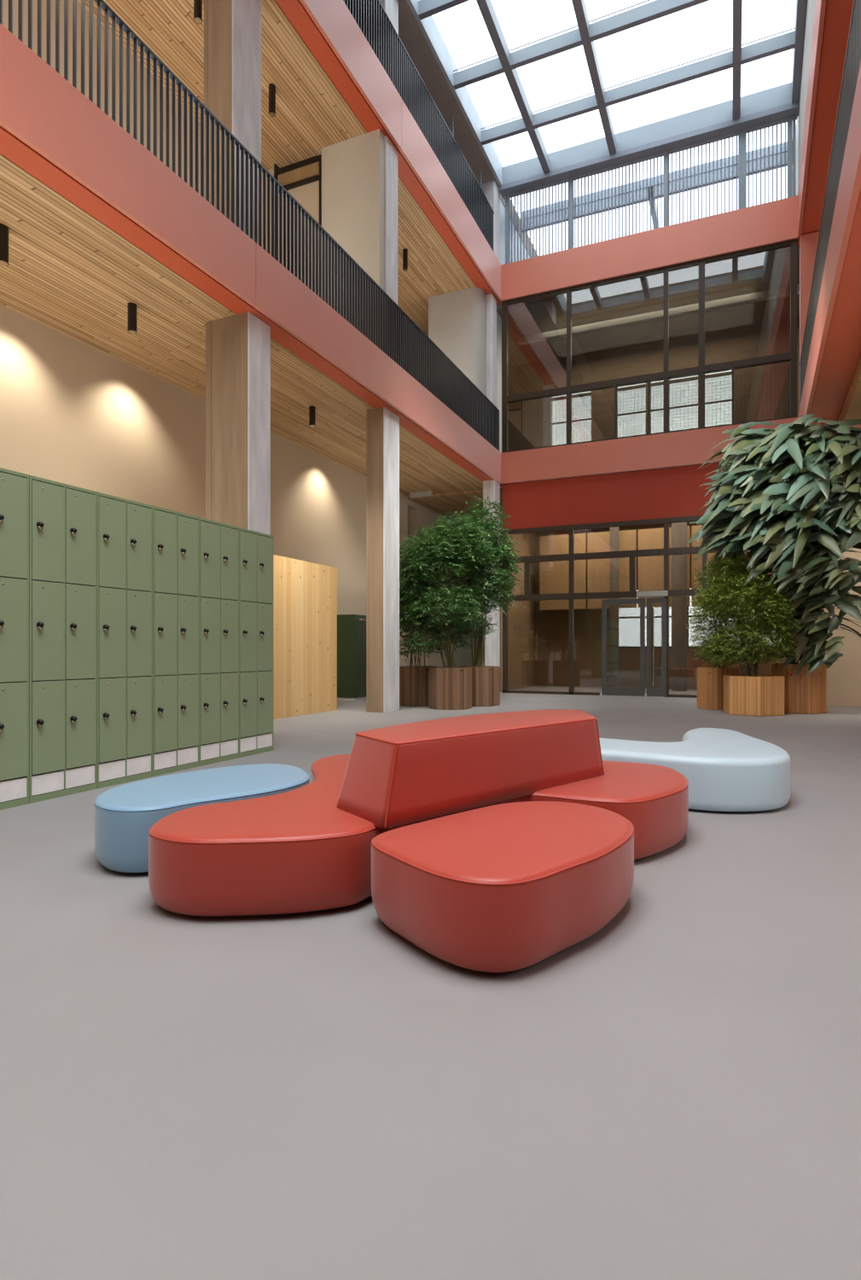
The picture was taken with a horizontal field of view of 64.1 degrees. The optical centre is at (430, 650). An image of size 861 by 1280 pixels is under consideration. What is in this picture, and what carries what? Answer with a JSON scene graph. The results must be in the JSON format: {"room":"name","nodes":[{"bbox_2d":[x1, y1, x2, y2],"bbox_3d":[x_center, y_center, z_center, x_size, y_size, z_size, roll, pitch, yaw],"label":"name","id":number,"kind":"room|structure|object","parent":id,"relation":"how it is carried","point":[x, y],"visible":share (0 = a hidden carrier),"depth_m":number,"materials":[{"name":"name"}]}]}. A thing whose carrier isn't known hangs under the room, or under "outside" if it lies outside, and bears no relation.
{"room":"school atrium","nodes":[
{"label":"school atrium","id":0,"kind":"room"},
{"bbox_2d":[0,0,442,667],"bbox_3d":[-5.112,-3.765,8.402,0.300,9.630,27.300,0,0,24],"label":"wall","id":1,"kind":"structure","parent":0,"point":[72,412],"depth_m":9.95,"materials":[{"name":"beige paint"}]},
{"bbox_2d":[0,154,482,496],"bbox_3d":[-4.491,-4.115,6.603,2.480,0.050,24.500,0,0,24],"label":"ceiling","id":2,"kind":"structure","parent":0,"point":[66,271],"depth_m":8.40,"materials":[{"name":"brown wood"}]},
{"bbox_2d":[0,223,8,266],"bbox_3d":[-4.135,-3.915,6.646,0.104,0.349,0.104,0,0,24],"label":"ceiling spotlight","id":3,"kind":"object","parent":2,"relation":"attached to","point":[3,229],"visible":1,"depth_m":6.61,"materials":[{"name":"black metal"}]},
{"bbox_2d":[127,302,137,334],"bbox_3d":[-3.530,-3.927,8.140,0.104,0.326,0.104,0,0,24],"label":"ceiling spotlight","id":4,"kind":"object","parent":2,"relation":"attached to","point":[131,307],"visible":1,"depth_m":8.10,"materials":[{"name":"black metal"}]},
{"bbox_2d":[308,406,315,426],"bbox_3d":[-1.988,-3.931,11.567,0.104,0.319,0.104,0,0,24],"label":"ceiling spotlight","id":5,"kind":"object","parent":2,"relation":"attached to","point":[311,409],"visible":1,"depth_m":11.53,"materials":[{"name":"black metal"}]},
{"bbox_2d":[409,490,432,498],"bbox_3d":[-0.243,-4.030,17.788,0.600,0.120,0.120,0,0,24],"label":"ceiling lamp","id":6,"kind":"object","parent":2,"relation":"attached to","point":[427,493],"visible":1,"depth_m":17.73,"materials":[{"name":"white plastic"}]},
{"bbox_2d":[261,168,273,255],"bbox_3d":[-2.950,-6.710,12.368,0.484,3.740,0.100,0,0,24],"label":"wall","id":7,"kind":"structure","parent":0,"point":[271,171],"depth_m":12.30,"materials":[{"name":"beige paint"}]},
{"bbox_2d":[321,128,383,307],"bbox_3d":[-1.316,-6.710,11.615,1.119,3.740,0.170,0,0,24],"label":"wall","id":8,"kind":"structure","parent":0,"point":[352,169],"depth_m":11.48,"materials":[{"name":"beige paint"}]},
{"bbox_2d":[273,154,321,296],"bbox_3d":[-2.292,-6.710,12.004,0.972,3.740,0.120,0,0,24],"label":"door","id":9,"kind":"structure","parent":8,"relation":"in","point":[302,179],"depth_m":11.95,"materials":[{"name":"black metal"}]},
{"bbox_2d":[0,685,860,1279],"bbox_3d":[1.115,1.150,8.790,19.000,0.200,33.000,0,0,24],"label":"floor","id":10,"kind":"structure","parent":0,"point":[672,1091],"depth_m":1.70,"materials":[{"name":"concrete"}]},
{"bbox_2d":[0,467,29,809],"bbox_3d":[-3.064,-0.075,4.548,0.541,2.250,0.544,0,0,24],"label":"locker","id":11,"kind":"object","parent":10,"relation":"on","point":[14,485],"visible":1,"depth_m":4.60,"materials":[{"name":"green metal"}]},
{"bbox_2d":[29,475,97,803],"bbox_3d":[-2.844,-0.075,5.050,0.541,2.250,0.544,0,0,24],"label":"locker","id":12,"kind":"object","parent":10,"relation":"on","point":[63,517],"visible":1,"depth_m":4.93,"materials":[{"name":"green metal"}]},
{"bbox_2d":[97,491,152,788],"bbox_3d":[-2.625,-0.075,5.552,0.541,2.250,0.544,0,0,24],"label":"locker","id":13,"kind":"object","parent":10,"relation":"on","point":[125,526],"visible":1,"depth_m":5.43,"materials":[{"name":"green metal"}]},
{"bbox_2d":[152,506,199,776],"bbox_3d":[-2.406,-0.075,6.053,0.541,2.250,0.544,0,0,24],"label":"locker","id":14,"kind":"object","parent":10,"relation":"on","point":[176,535],"visible":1,"depth_m":5.94,"materials":[{"name":"green metal"}]},
{"bbox_2d":[94,763,309,872],"bbox_3d":[-1.218,0.880,3.800,1.265,0.315,0.834,0,0,-43],"label":"pouf","id":15,"kind":"object","parent":10,"relation":"on","point":[125,814],"visible":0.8,"depth_m":3.40,"materials":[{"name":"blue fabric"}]},
{"bbox_2d":[199,517,238,766],"bbox_3d":[-2.186,-0.075,6.555,0.541,2.250,0.544,0,0,24],"label":"locker","id":16,"kind":"object","parent":10,"relation":"on","point":[218,541],"visible":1,"depth_m":6.44,"materials":[{"name":"green metal"}]},
{"bbox_2d":[205,311,270,535],"bbox_3d":[-2.411,-1.520,8.639,0.660,5.140,0.442,0,0,24],"label":"concrete column","id":17,"kind":"structure","parent":10,"relation":"on","point":[238,346],"depth_m":8.46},
{"bbox_2d":[238,527,273,757],"bbox_3d":[-1.967,-0.075,7.056,0.541,2.250,0.544,0,0,24],"label":"locker","id":18,"kind":"object","parent":10,"relation":"on","point":[255,548],"visible":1,"depth_m":6.92,"materials":[{"name":"green metal"}]},
{"bbox_2d":[273,554,337,719],"bbox_3d":[-2.462,-0.200,10.916,0.540,2.500,2.830,0,0,24],"label":"panel","id":19,"kind":"object","parent":10,"relation":"on","point":[305,593],"visible":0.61,"depth_m":11.18,"materials":[{"name":"beige wood"}]},
{"bbox_2d":[337,614,366,700],"bbox_3d":[-1.412,0.150,15.263,0.530,1.800,1.800,0,0,24],"label":"tall cabinet","id":20,"kind":"object","parent":10,"relation":"on","point":[351,628],"visible":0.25,"depth_m":14.46,"materials":[{"name":"green metal"}]},
{"bbox_2d":[366,407,399,712],"bbox_3d":[-0.816,-1.520,11.887,0.340,5.140,0.592,0,0,24],"label":"concrete column","id":21,"kind":"structure","parent":10,"relation":"on","point":[382,425],"depth_m":11.64,"materials":[{"name":"grey concrete"}]},
{"bbox_2d":[148,709,688,916],"bbox_3d":[0.080,0.711,3.622,2.324,0.655,2.630,0,0,24],"label":"sofa","id":22,"kind":"object","parent":10,"relation":"on","point":[305,848],"visible":0.94,"depth_m":3.01,"materials":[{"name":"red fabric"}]},
{"bbox_2d":[399,665,437,706],"bbox_3d":[-0.249,0.680,13.206,0.727,0.740,0.727,0,0,24],"label":"wooden planter","id":23,"kind":"object","parent":10,"relation":"on","point":[413,680],"visible":0.74,"depth_m":12.87,"materials":[{"name":"brown wood"}]},
{"bbox_2d":[399,523,459,666],"bbox_3d":[-0.195,-1.071,13.254,1.619,2.866,1.377,0,0,12],"label":"bamboo","id":24,"kind":"object","parent":23,"relation":"on","point":[408,542],"visible":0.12,"depth_m":13.21,"materials":[{"name":"green plant"}]},
{"bbox_2d":[428,667,471,709],"bbox_3d":[0.358,0.680,12.450,0.727,0.740,0.727,0,0,24],"label":"wooden planter","id":25,"kind":"object","parent":10,"relation":"on","point":[449,689],"visible":0.95,"depth_m":12.14,"materials":[{"name":"brown wood"}]},
{"bbox_2d":[399,508,497,668],"bbox_3d":[0.156,-1.094,12.551,1.789,2.916,2.061,0,0,-43],"label":"tree","id":26,"kind":"object","parent":25,"relation":"on","point":[438,549],"visible":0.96,"depth_m":12.27,"materials":[{"name":"green plant"}]},
{"bbox_2d":[459,665,500,706],"bbox_3d":[0.939,0.680,13.178,0.727,0.740,0.727,0,0,-9],"label":"wooden planter","id":27,"kind":"object","parent":10,"relation":"on","point":[485,680],"visible":0.7,"depth_m":12.83,"materials":[{"name":"brown wood"}]},
{"bbox_2d":[439,496,522,666],"bbox_3d":[0.943,-1.316,13.124,1.615,3.357,1.525,0,0,42],"label":"tree","id":28,"kind":"object","parent":27,"relation":"on","point":[502,550],"visible":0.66,"depth_m":12.98,"materials":[{"name":"green plant"}]},
{"bbox_2d":[482,479,500,667],"bbox_3d":[1.487,-1.520,16.753,0.300,5.140,0.390,0,0,24],"label":"concrete column","id":29,"kind":"structure","parent":10,"relation":"on","point":[491,488],"depth_m":16.59,"materials":[{"name":"grey concrete"}]},
{"bbox_2d":[371,801,634,972],"bbox_3d":[0.361,0.878,2.757,1.196,0.320,0.789,0,0,-43],"label":"pouf","id":30,"kind":"object","parent":10,"relation":"on","point":[507,887],"visible":1,"depth_m":2.37,"materials":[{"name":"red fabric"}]},
{"bbox_2d":[610,526,618,686],"bbox_3d":[4.938,-1.250,18.469,0.240,4.600,0.240,0,0,24],"label":"round column","id":31,"kind":"structure","parent":10,"relation":"on","point":[613,531],"depth_m":18.37,"materials":[{"name":"concrete"}]},
{"bbox_2d":[501,462,750,698],"bbox_3d":[5.024,-1.520,15.607,7.040,5.140,0.176,0,0,24],"label":"wall","id":32,"kind":"structure","parent":10,"relation":"on","point":[666,551],"depth_m":15.98,"materials":[{"name":"red paint"}]},
{"bbox_2d":[601,598,645,696],"bbox_3d":[4.410,-0.069,15.757,0.953,2.218,0.112,0,0,24],"label":"door","id":33,"kind":"structure","parent":32,"relation":"attached to","point":[606,690],"depth_m":15.75,"materials":[{"name":"grey metal"}]},
{"bbox_2d":[636,590,668,597],"bbox_3d":[4.983,-1.268,15.464,0.665,0.120,0.110,0,0,24],"label":"operator","id":34,"kind":"object","parent":32,"relation":"attached to","point":[655,593],"visible":1,"depth_m":15.40,"materials":[{"name":"white plastic"}]},
{"bbox_2d":[646,597,666,696],"bbox_3d":[5.074,-0.069,15.458,0.422,2.218,0.128,0,0,24],"label":"door","id":35,"kind":"structure","parent":32,"relation":"attached to","point":[661,691],"depth_m":15.45,"materials":[{"name":"grey metal"}]},
{"bbox_2d":[671,522,686,691],"bbox_3d":[6.442,-1.250,17.811,0.380,4.600,0.380,0,0,24],"label":"round column","id":36,"kind":"structure","parent":10,"relation":"on","point":[679,529],"depth_m":17.65,"materials":[{"name":"concrete"}]},
{"bbox_2d":[599,727,790,811],"bbox_3d":[1.887,0.866,5.419,1.626,0.345,1.941,0,0,24],"label":"upholstered bench","id":37,"kind":"object","parent":10,"relation":"on","point":[724,770],"visible":0.73,"depth_m":4.46,"materials":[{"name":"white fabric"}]},
{"bbox_2d":[697,667,738,709],"bbox_3d":[5.187,0.680,12.411,0.701,0.740,0.734,0,0,24],"label":"wooden planter","id":38,"kind":"object","parent":10,"relation":"on","point":[710,680],"visible":0.72,"depth_m":12.15,"materials":[{"name":"brown wood"}]},
{"bbox_2d":[684,555,752,668],"bbox_3d":[5.221,-0.723,12.351,1.313,2.170,1.102,0,0,24],"label":"potted shrub","id":39,"kind":"object","parent":38,"relation":"on","point":[698,630],"visible":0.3,"depth_m":12.37,"materials":[{"name":"green plant"}]},
{"bbox_2d":[723,674,784,716],"bbox_3d":[5.331,0.735,11.366,0.909,0.630,0.933,0,0,24],"label":"wooden planter","id":40,"kind":"object","parent":10,"relation":"on","point":[760,695],"visible":0.98,"depth_m":11.02,"materials":[{"name":"brown wood"}]},
{"bbox_2d":[689,546,800,676],"bbox_3d":[5.159,-0.647,11.348,1.714,2.240,1.184,0,0,29],"label":"potted shrub","id":41,"kind":"object","parent":40,"relation":"on","point":[745,606],"visible":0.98,"depth_m":11.19,"materials":[{"name":"green plant"}]},
{"bbox_2d":[769,663,826,714],"bbox_3d":[6.282,0.640,11.769,0.829,0.820,0.829,0,0,24],"label":"wooden planter","id":42,"kind":"object","parent":10,"relation":"on","point":[804,694],"visible":0.67,"depth_m":11.40,"materials":[{"name":"brown wood"}]},
{"bbox_2d":[687,413,860,678],"bbox_3d":[6.076,-1.676,11.207,3.627,4.335,2.019,0,0,24],"label":"potted tree","id":43,"kind":"object","parent":42,"relation":"on","point":[780,494],"visible":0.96,"depth_m":10.93,"materials":[{"name":"green plant"}]},
{"bbox_2d":[78,0,799,366],"bbox_3d":[-0.639,-8.610,6.937,15.270,0.100,28.200,0,0,24],"label":"ceiling","id":44,"kind":"structure","parent":0,"point":[311,115],"depth_m":15.05,"materials":[{"name":"brown wood"}]},
{"bbox_2d":[193,0,202,23],"bbox_3d":[-3.021,-8.379,8.935,0.104,0.402,0.104,0,0,24],"label":"ceiling spotlight","id":45,"kind":"object","parent":44,"relation":"attached to","point":[197,3],"visible":1,"depth_m":8.90,"materials":[{"name":"black metal"}]},
{"bbox_2d":[268,83,275,116],"bbox_3d":[-2.408,-8.364,10.462,0.104,0.431,0.104,0,0,24],"label":"ceiling spotlight","id":46,"kind":"object","parent":44,"relation":"attached to","point":[271,86],"visible":1,"depth_m":10.42,"materials":[{"name":"black metal"}]},
{"bbox_2d":[402,248,407,271],"bbox_3d":[-0.540,-8.368,14.745,0.104,0.424,0.104,0,0,24],"label":"ceiling spotlight","id":47,"kind":"object","parent":44,"relation":"attached to","point":[404,251],"visible":1,"depth_m":14.70,"materials":[{"name":"black metal"}]},
{"bbox_2d":[397,0,499,189],"bbox_3d":[-4.838,-11.290,6.482,3.740,0.080,24.000,0,0,24],"label":"ceiling","id":48,"kind":"structure","parent":0,"point":[410,34],"depth_m":13.83,"materials":[{"name":"paint"}]},
{"bbox_2d":[407,487,502,515],"bbox_3d":[1.120,-4.060,19.058,2.780,0.060,2.780,0,0,24],"label":"ceiling","id":49,"kind":"structure","parent":0,"point":[455,501],"depth_m":18.62,"materials":[{"name":"brown wood"}]},
{"bbox_2d":[442,512,482,667],"bbox_3d":[1.534,-1.525,20.230,2.400,5.150,0.300,0,0,24],"label":"wall","id":50,"kind":"structure","parent":0,"point":[462,658],"depth_m":20.33,"materials":[{"name":"grey paint"}]},
{"bbox_2d":[428,287,501,453],"bbox_3d":[0.892,-6.710,17.237,1.317,3.740,1.700,0,0,24],"label":"wall","id":51,"kind":"structure","parent":0,"point":[456,319],"depth_m":16.43,"materials":[{"name":"beige paint"}]},
{"bbox_2d":[0,23,500,483],"bbox_3d":[-3.269,-4.465,5.877,0.360,0.750,24.150,0,0,24],"label":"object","id":52,"kind":"structure","parent":51,"relation":"attached to","point":[50,130],"depth_m":7.15,"materials":[{"name":"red paint"}]},
{"bbox_2d":[0,0,499,450],"bbox_3d":[-2.164,-5.362,8.104,0.056,1.044,19.116,0,0,24],"label":"balcony railing","id":53,"kind":"object","parent":52,"relation":"on","point":[357,297],"visible":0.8,"depth_m":8.18,"materials":[{"name":"metal"}]},
{"bbox_2d":[384,135,397,304],"bbox_3d":[-0.799,-6.710,11.738,0.330,3.740,0.450,0,0,24],"label":"concrete column","id":54,"kind":"structure","parent":52,"relation":"on","point":[390,153],"depth_m":11.60,"materials":[{"name":"grey concrete"}]},
{"bbox_2d":[486,293,496,407],"bbox_3d":[1.487,-6.710,16.753,0.140,3.740,0.390,0,0,24],"label":"concrete column","id":55,"kind":"structure","parent":52,"relation":"on","point":[491,300],"depth_m":16.59,"materials":[{"name":"grey concrete"}]},
{"bbox_2d":[273,0,500,301],"bbox_3d":[-3.269,-9.015,5.877,0.360,0.870,24.150,0,0,24],"label":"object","id":56,"kind":"structure","parent":51,"relation":"attached to","point":[328,28],"depth_m":11.44,"materials":[{"name":"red paint"}]},
{"bbox_2d":[379,0,398,34],"bbox_3d":[-0.806,-10.340,11.758,0.340,1.780,0.500,0,0,24],"label":"concrete column","id":57,"kind":"structure","parent":56,"relation":"on","point":[391,7],"depth_m":11.71,"materials":[{"name":"grey concrete"}]},
{"bbox_2d":[343,0,494,250],"bbox_3d":[-0.445,-9.972,12.037,0.056,1.044,9.700,0,0,24],"label":"balcony railing","id":58,"kind":"object","parent":56,"relation":"on","point":[370,16],"visible":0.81,"depth_m":12.62,"materials":[{"name":"metal"}]},
{"bbox_2d":[452,116,453,137],"bbox_3d":[0.469,-10.340,14.474,0.033,1.780,0.033,0,0,-44],"label":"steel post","id":59,"kind":"object","parent":56,"relation":"on","point":[452,116],"visible":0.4,"depth_m":14.47,"materials":[{"name":"black metal"}]},
{"bbox_2d":[482,180,500,261],"bbox_3d":[1.477,-10.355,16.730,0.300,1.810,0.440,0,0,24],"label":"concrete column","id":60,"kind":"structure","parent":56,"relation":"on","point":[491,190],"depth_m":16.55,"materials":[{"name":"grey concrete"}]},
{"bbox_2d":[496,199,529,309],"bbox_3d":[2.582,-9.930,19.308,0.160,2.700,4.750,0,0,24],"label":"wall","id":61,"kind":"structure","parent":0,"point":[502,206],"depth_m":17.53,"materials":[{"name":"white paint"}]},
{"bbox_2d":[501,115,797,263],"bbox_3d":[4.745,-10.355,15.718,6.440,1.810,0.176,0,0,24],"label":"balcony railing","id":62,"kind":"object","parent":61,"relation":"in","point":[791,121],"depth_m":15.47,"materials":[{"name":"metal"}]},
{"bbox_2d":[498,187,538,257],"bbox_3d":[1.225,-11.530,16.054,0.280,0.500,12.000,0,0,24],"label":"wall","id":63,"kind":"structure","parent":0,"point":[503,200],"depth_m":18.77,"materials":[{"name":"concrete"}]},
{"bbox_2d":[500,359,748,692],"bbox_3d":[6.402,-3.815,17.261,10.640,9.730,3.640,0,0,24],"label":"wall","id":64,"kind":"structure","parent":0,"point":[538,640],"depth_m":19.86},
{"bbox_2d":[500,417,797,486],"bbox_3d":[4.902,-4.465,15.701,7.340,0.750,0.400,0,0,24],"label":"trim","id":65,"kind":"structure","parent":64,"relation":"attached to","point":[689,447],"depth_m":15.74,"materials":[{"name":"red paint"}]},
{"bbox_2d":[496,195,818,308],"bbox_3d":[4.902,-9.015,15.701,7.340,0.870,0.400,0,0,24],"label":"beam","id":66,"kind":"structure","parent":64,"relation":"attached to","point":[776,221],"depth_m":15.43,"materials":[{"name":"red paint"}]},
{"bbox_2d":[517,284,799,344],"bbox_3d":[5.524,-8.205,16.875,6.940,0.150,0.150,0,0,24],"label":"trim","id":67,"kind":"structure","parent":64,"relation":"attached to","point":[781,292],"depth_m":16.80,"materials":[{"name":"white concrete"}]},
{"bbox_2d":[618,606,769,648],"bbox_3d":[8.407,-0.875,18.283,6.786,1.650,0.240,0,0,24],"label":"window","id":68,"kind":"structure","parent":64,"relation":"in","point":[688,615],"depth_m":19.14,"materials":[{"name":"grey metal"}]},
{"bbox_2d":[501,238,797,453],"bbox_3d":[4.740,-6.720,15.707,6.440,3.760,0.132,0,0,24],"label":"window","id":69,"kind":"structure","parent":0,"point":[701,369],"depth_m":15.41,"materials":[{"name":"brown metal"}]},
{"bbox_2d":[508,317,799,450],"bbox_3d":[7.091,-6.610,18.837,10.640,4.140,0.200,0,0,24],"label":"wall","id":70,"kind":"structure","parent":0,"point":[772,338],"depth_m":19.18,"materials":[{"name":"beige paint"}]},
{"bbox_2d":[550,371,732,424],"bbox_3d":[5.820,-6.270,19.382,4.909,2.860,0.080,0,0,24],"label":"window","id":71,"kind":"structure","parent":70,"relation":"in","point":[730,373],"depth_m":19.16,"materials":[{"name":"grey metal"}]},
{"bbox_2d":[539,524,772,610],"bbox_3d":[6.820,-2.200,18.028,8.050,2.100,0.100,0,0,24],"label":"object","id":72,"kind":"object","parent":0,"point":[554,576],"visible":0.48,"depth_m":18.89,"materials":[{"name":"brown wood"}]},
{"bbox_2d":[618,648,785,688],"bbox_3d":[8.408,0.500,18.261,6.766,1.100,0.200,0,0,24],"label":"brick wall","id":73,"kind":"structure","parent":0,"point":[629,659],"depth_m":19.08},
{"bbox_2d":[796,0,815,195],"bbox_3d":[3.595,-10.616,5.522,0.180,2.329,29.019,0,0,25],"label":"wall","id":74,"kind":"structure","parent":0,"point":[811,3],"depth_m":12.70,"materials":[{"name":"paint"}]},
{"bbox_2d":[797,0,854,237],"bbox_3d":[2.706,-9.015,3.264,0.550,0.870,24.178,0,0,25],"label":"trim","id":75,"kind":"structure","parent":74,"relation":"attached to","point":[832,18],"depth_m":10.92,"materials":[{"name":"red paint"}]},
{"bbox_2d":[799,231,819,361],"bbox_3d":[9.931,-6.710,13.338,4.890,3.740,0.200,0,0,24],"label":"wall","id":76,"kind":"structure","parent":0,"point":[808,242],"depth_m":14.19,"materials":[{"name":"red paint"}]},
{"bbox_2d":[794,432,860,706],"bbox_3d":[9.308,-1.520,12.274,5.180,5.140,0.250,0,0,24],"label":"wall","id":77,"kind":"structure","parent":0,"point":[844,676],"depth_m":12.81,"materials":[{"name":"beige paint"}]},
{"bbox_2d":[797,61,860,429],"bbox_3d":[2.921,-4.465,3.170,1.020,0.750,24.193,0,0,25],"label":"trim","id":78,"kind":"structure","parent":77,"relation":"attached to","point":[834,354],"depth_m":8.40,"materials":[{"name":"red paint"}]},
{"bbox_2d":[799,0,860,405],"bbox_3d":[3.545,-5.362,5.557,0.056,1.044,19.033,0,0,25],"label":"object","id":79,"kind":"object","parent":78,"relation":"on","point":[852,59],"visible":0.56,"depth_m":7.71,"materials":[{"name":"red paint"}]},
{"bbox_2d":[837,356,860,427],"bbox_3d":[5.452,-3.975,8.126,0.260,0.270,10.013,0,0,25],"label":"wall","id":80,"kind":"structure","parent":78,"relation":"attached to","point":[852,407],"depth_m":10.77,"materials":[{"name":"brown wood"}]},
{"bbox_3d":[-5.309,-4.485,8.488,5.470,0.670,27.300,0,0,24],"label":"floor","id":81,"kind":"structure","parent":0,"visible":0},
{"bbox_2d":[203,0,261,244],"bbox_3d":[-2.508,-6.710,8.752,0.450,3.740,0.572,0,0,24],"label":"concrete column","id":82,"kind":"structure","parent":81,"relation":"on","point":[232,28],"depth_m":8.54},
{"bbox_3d":[6.402,-4.490,17.261,10.640,0.100,3.640,0,0,24],"label":"floor","id":83,"kind":"structure","parent":0,"visible":0},
{"bbox_2d":[522,367,790,448],"bbox_3d":[4.946,-5.463,16.177,6.240,1.445,0.006,0,0,24],"label":"railing","id":84,"kind":"object","parent":83,"relation":"on","point":[749,381],"visible":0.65,"depth_m":15.75,"materials":[{"name":"black metal"}]},
{"bbox_3d":[0.575,-11.530,0.403,11.670,0.500,17.200,0,0,24],"label":"ceiling","id":85,"kind":"structure","parent":0,"visible":0},
{"bbox_2d":[406,0,807,232],"bbox_3d":[4.369,-11.470,14.734,6.540,0.620,12.100,0,0,24],"label":"skylight","id":86,"kind":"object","parent":85,"relation":"attached to","point":[739,113],"depth_m":14.43,"materials":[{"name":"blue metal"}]},
{"label":"outside","id":87,"kind":"structure","parent":0,"visible":0},
{"bbox_3d":[17.028,1.200,38.939,40.000,0.200,35.000,0,0,24],"label":"ground","id":88,"kind":"structure","parent":87,"visible":0},
{"bbox_2d":[552,370,781,645],"bbox_3d":[14.629,-7.950,30.957,34.000,18.000,0.550,0,0,24],"label":"window","id":89,"kind":"structure","parent":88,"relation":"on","point":[629,629],"depth_m":32.54,"materials":[{"name":"glass"}]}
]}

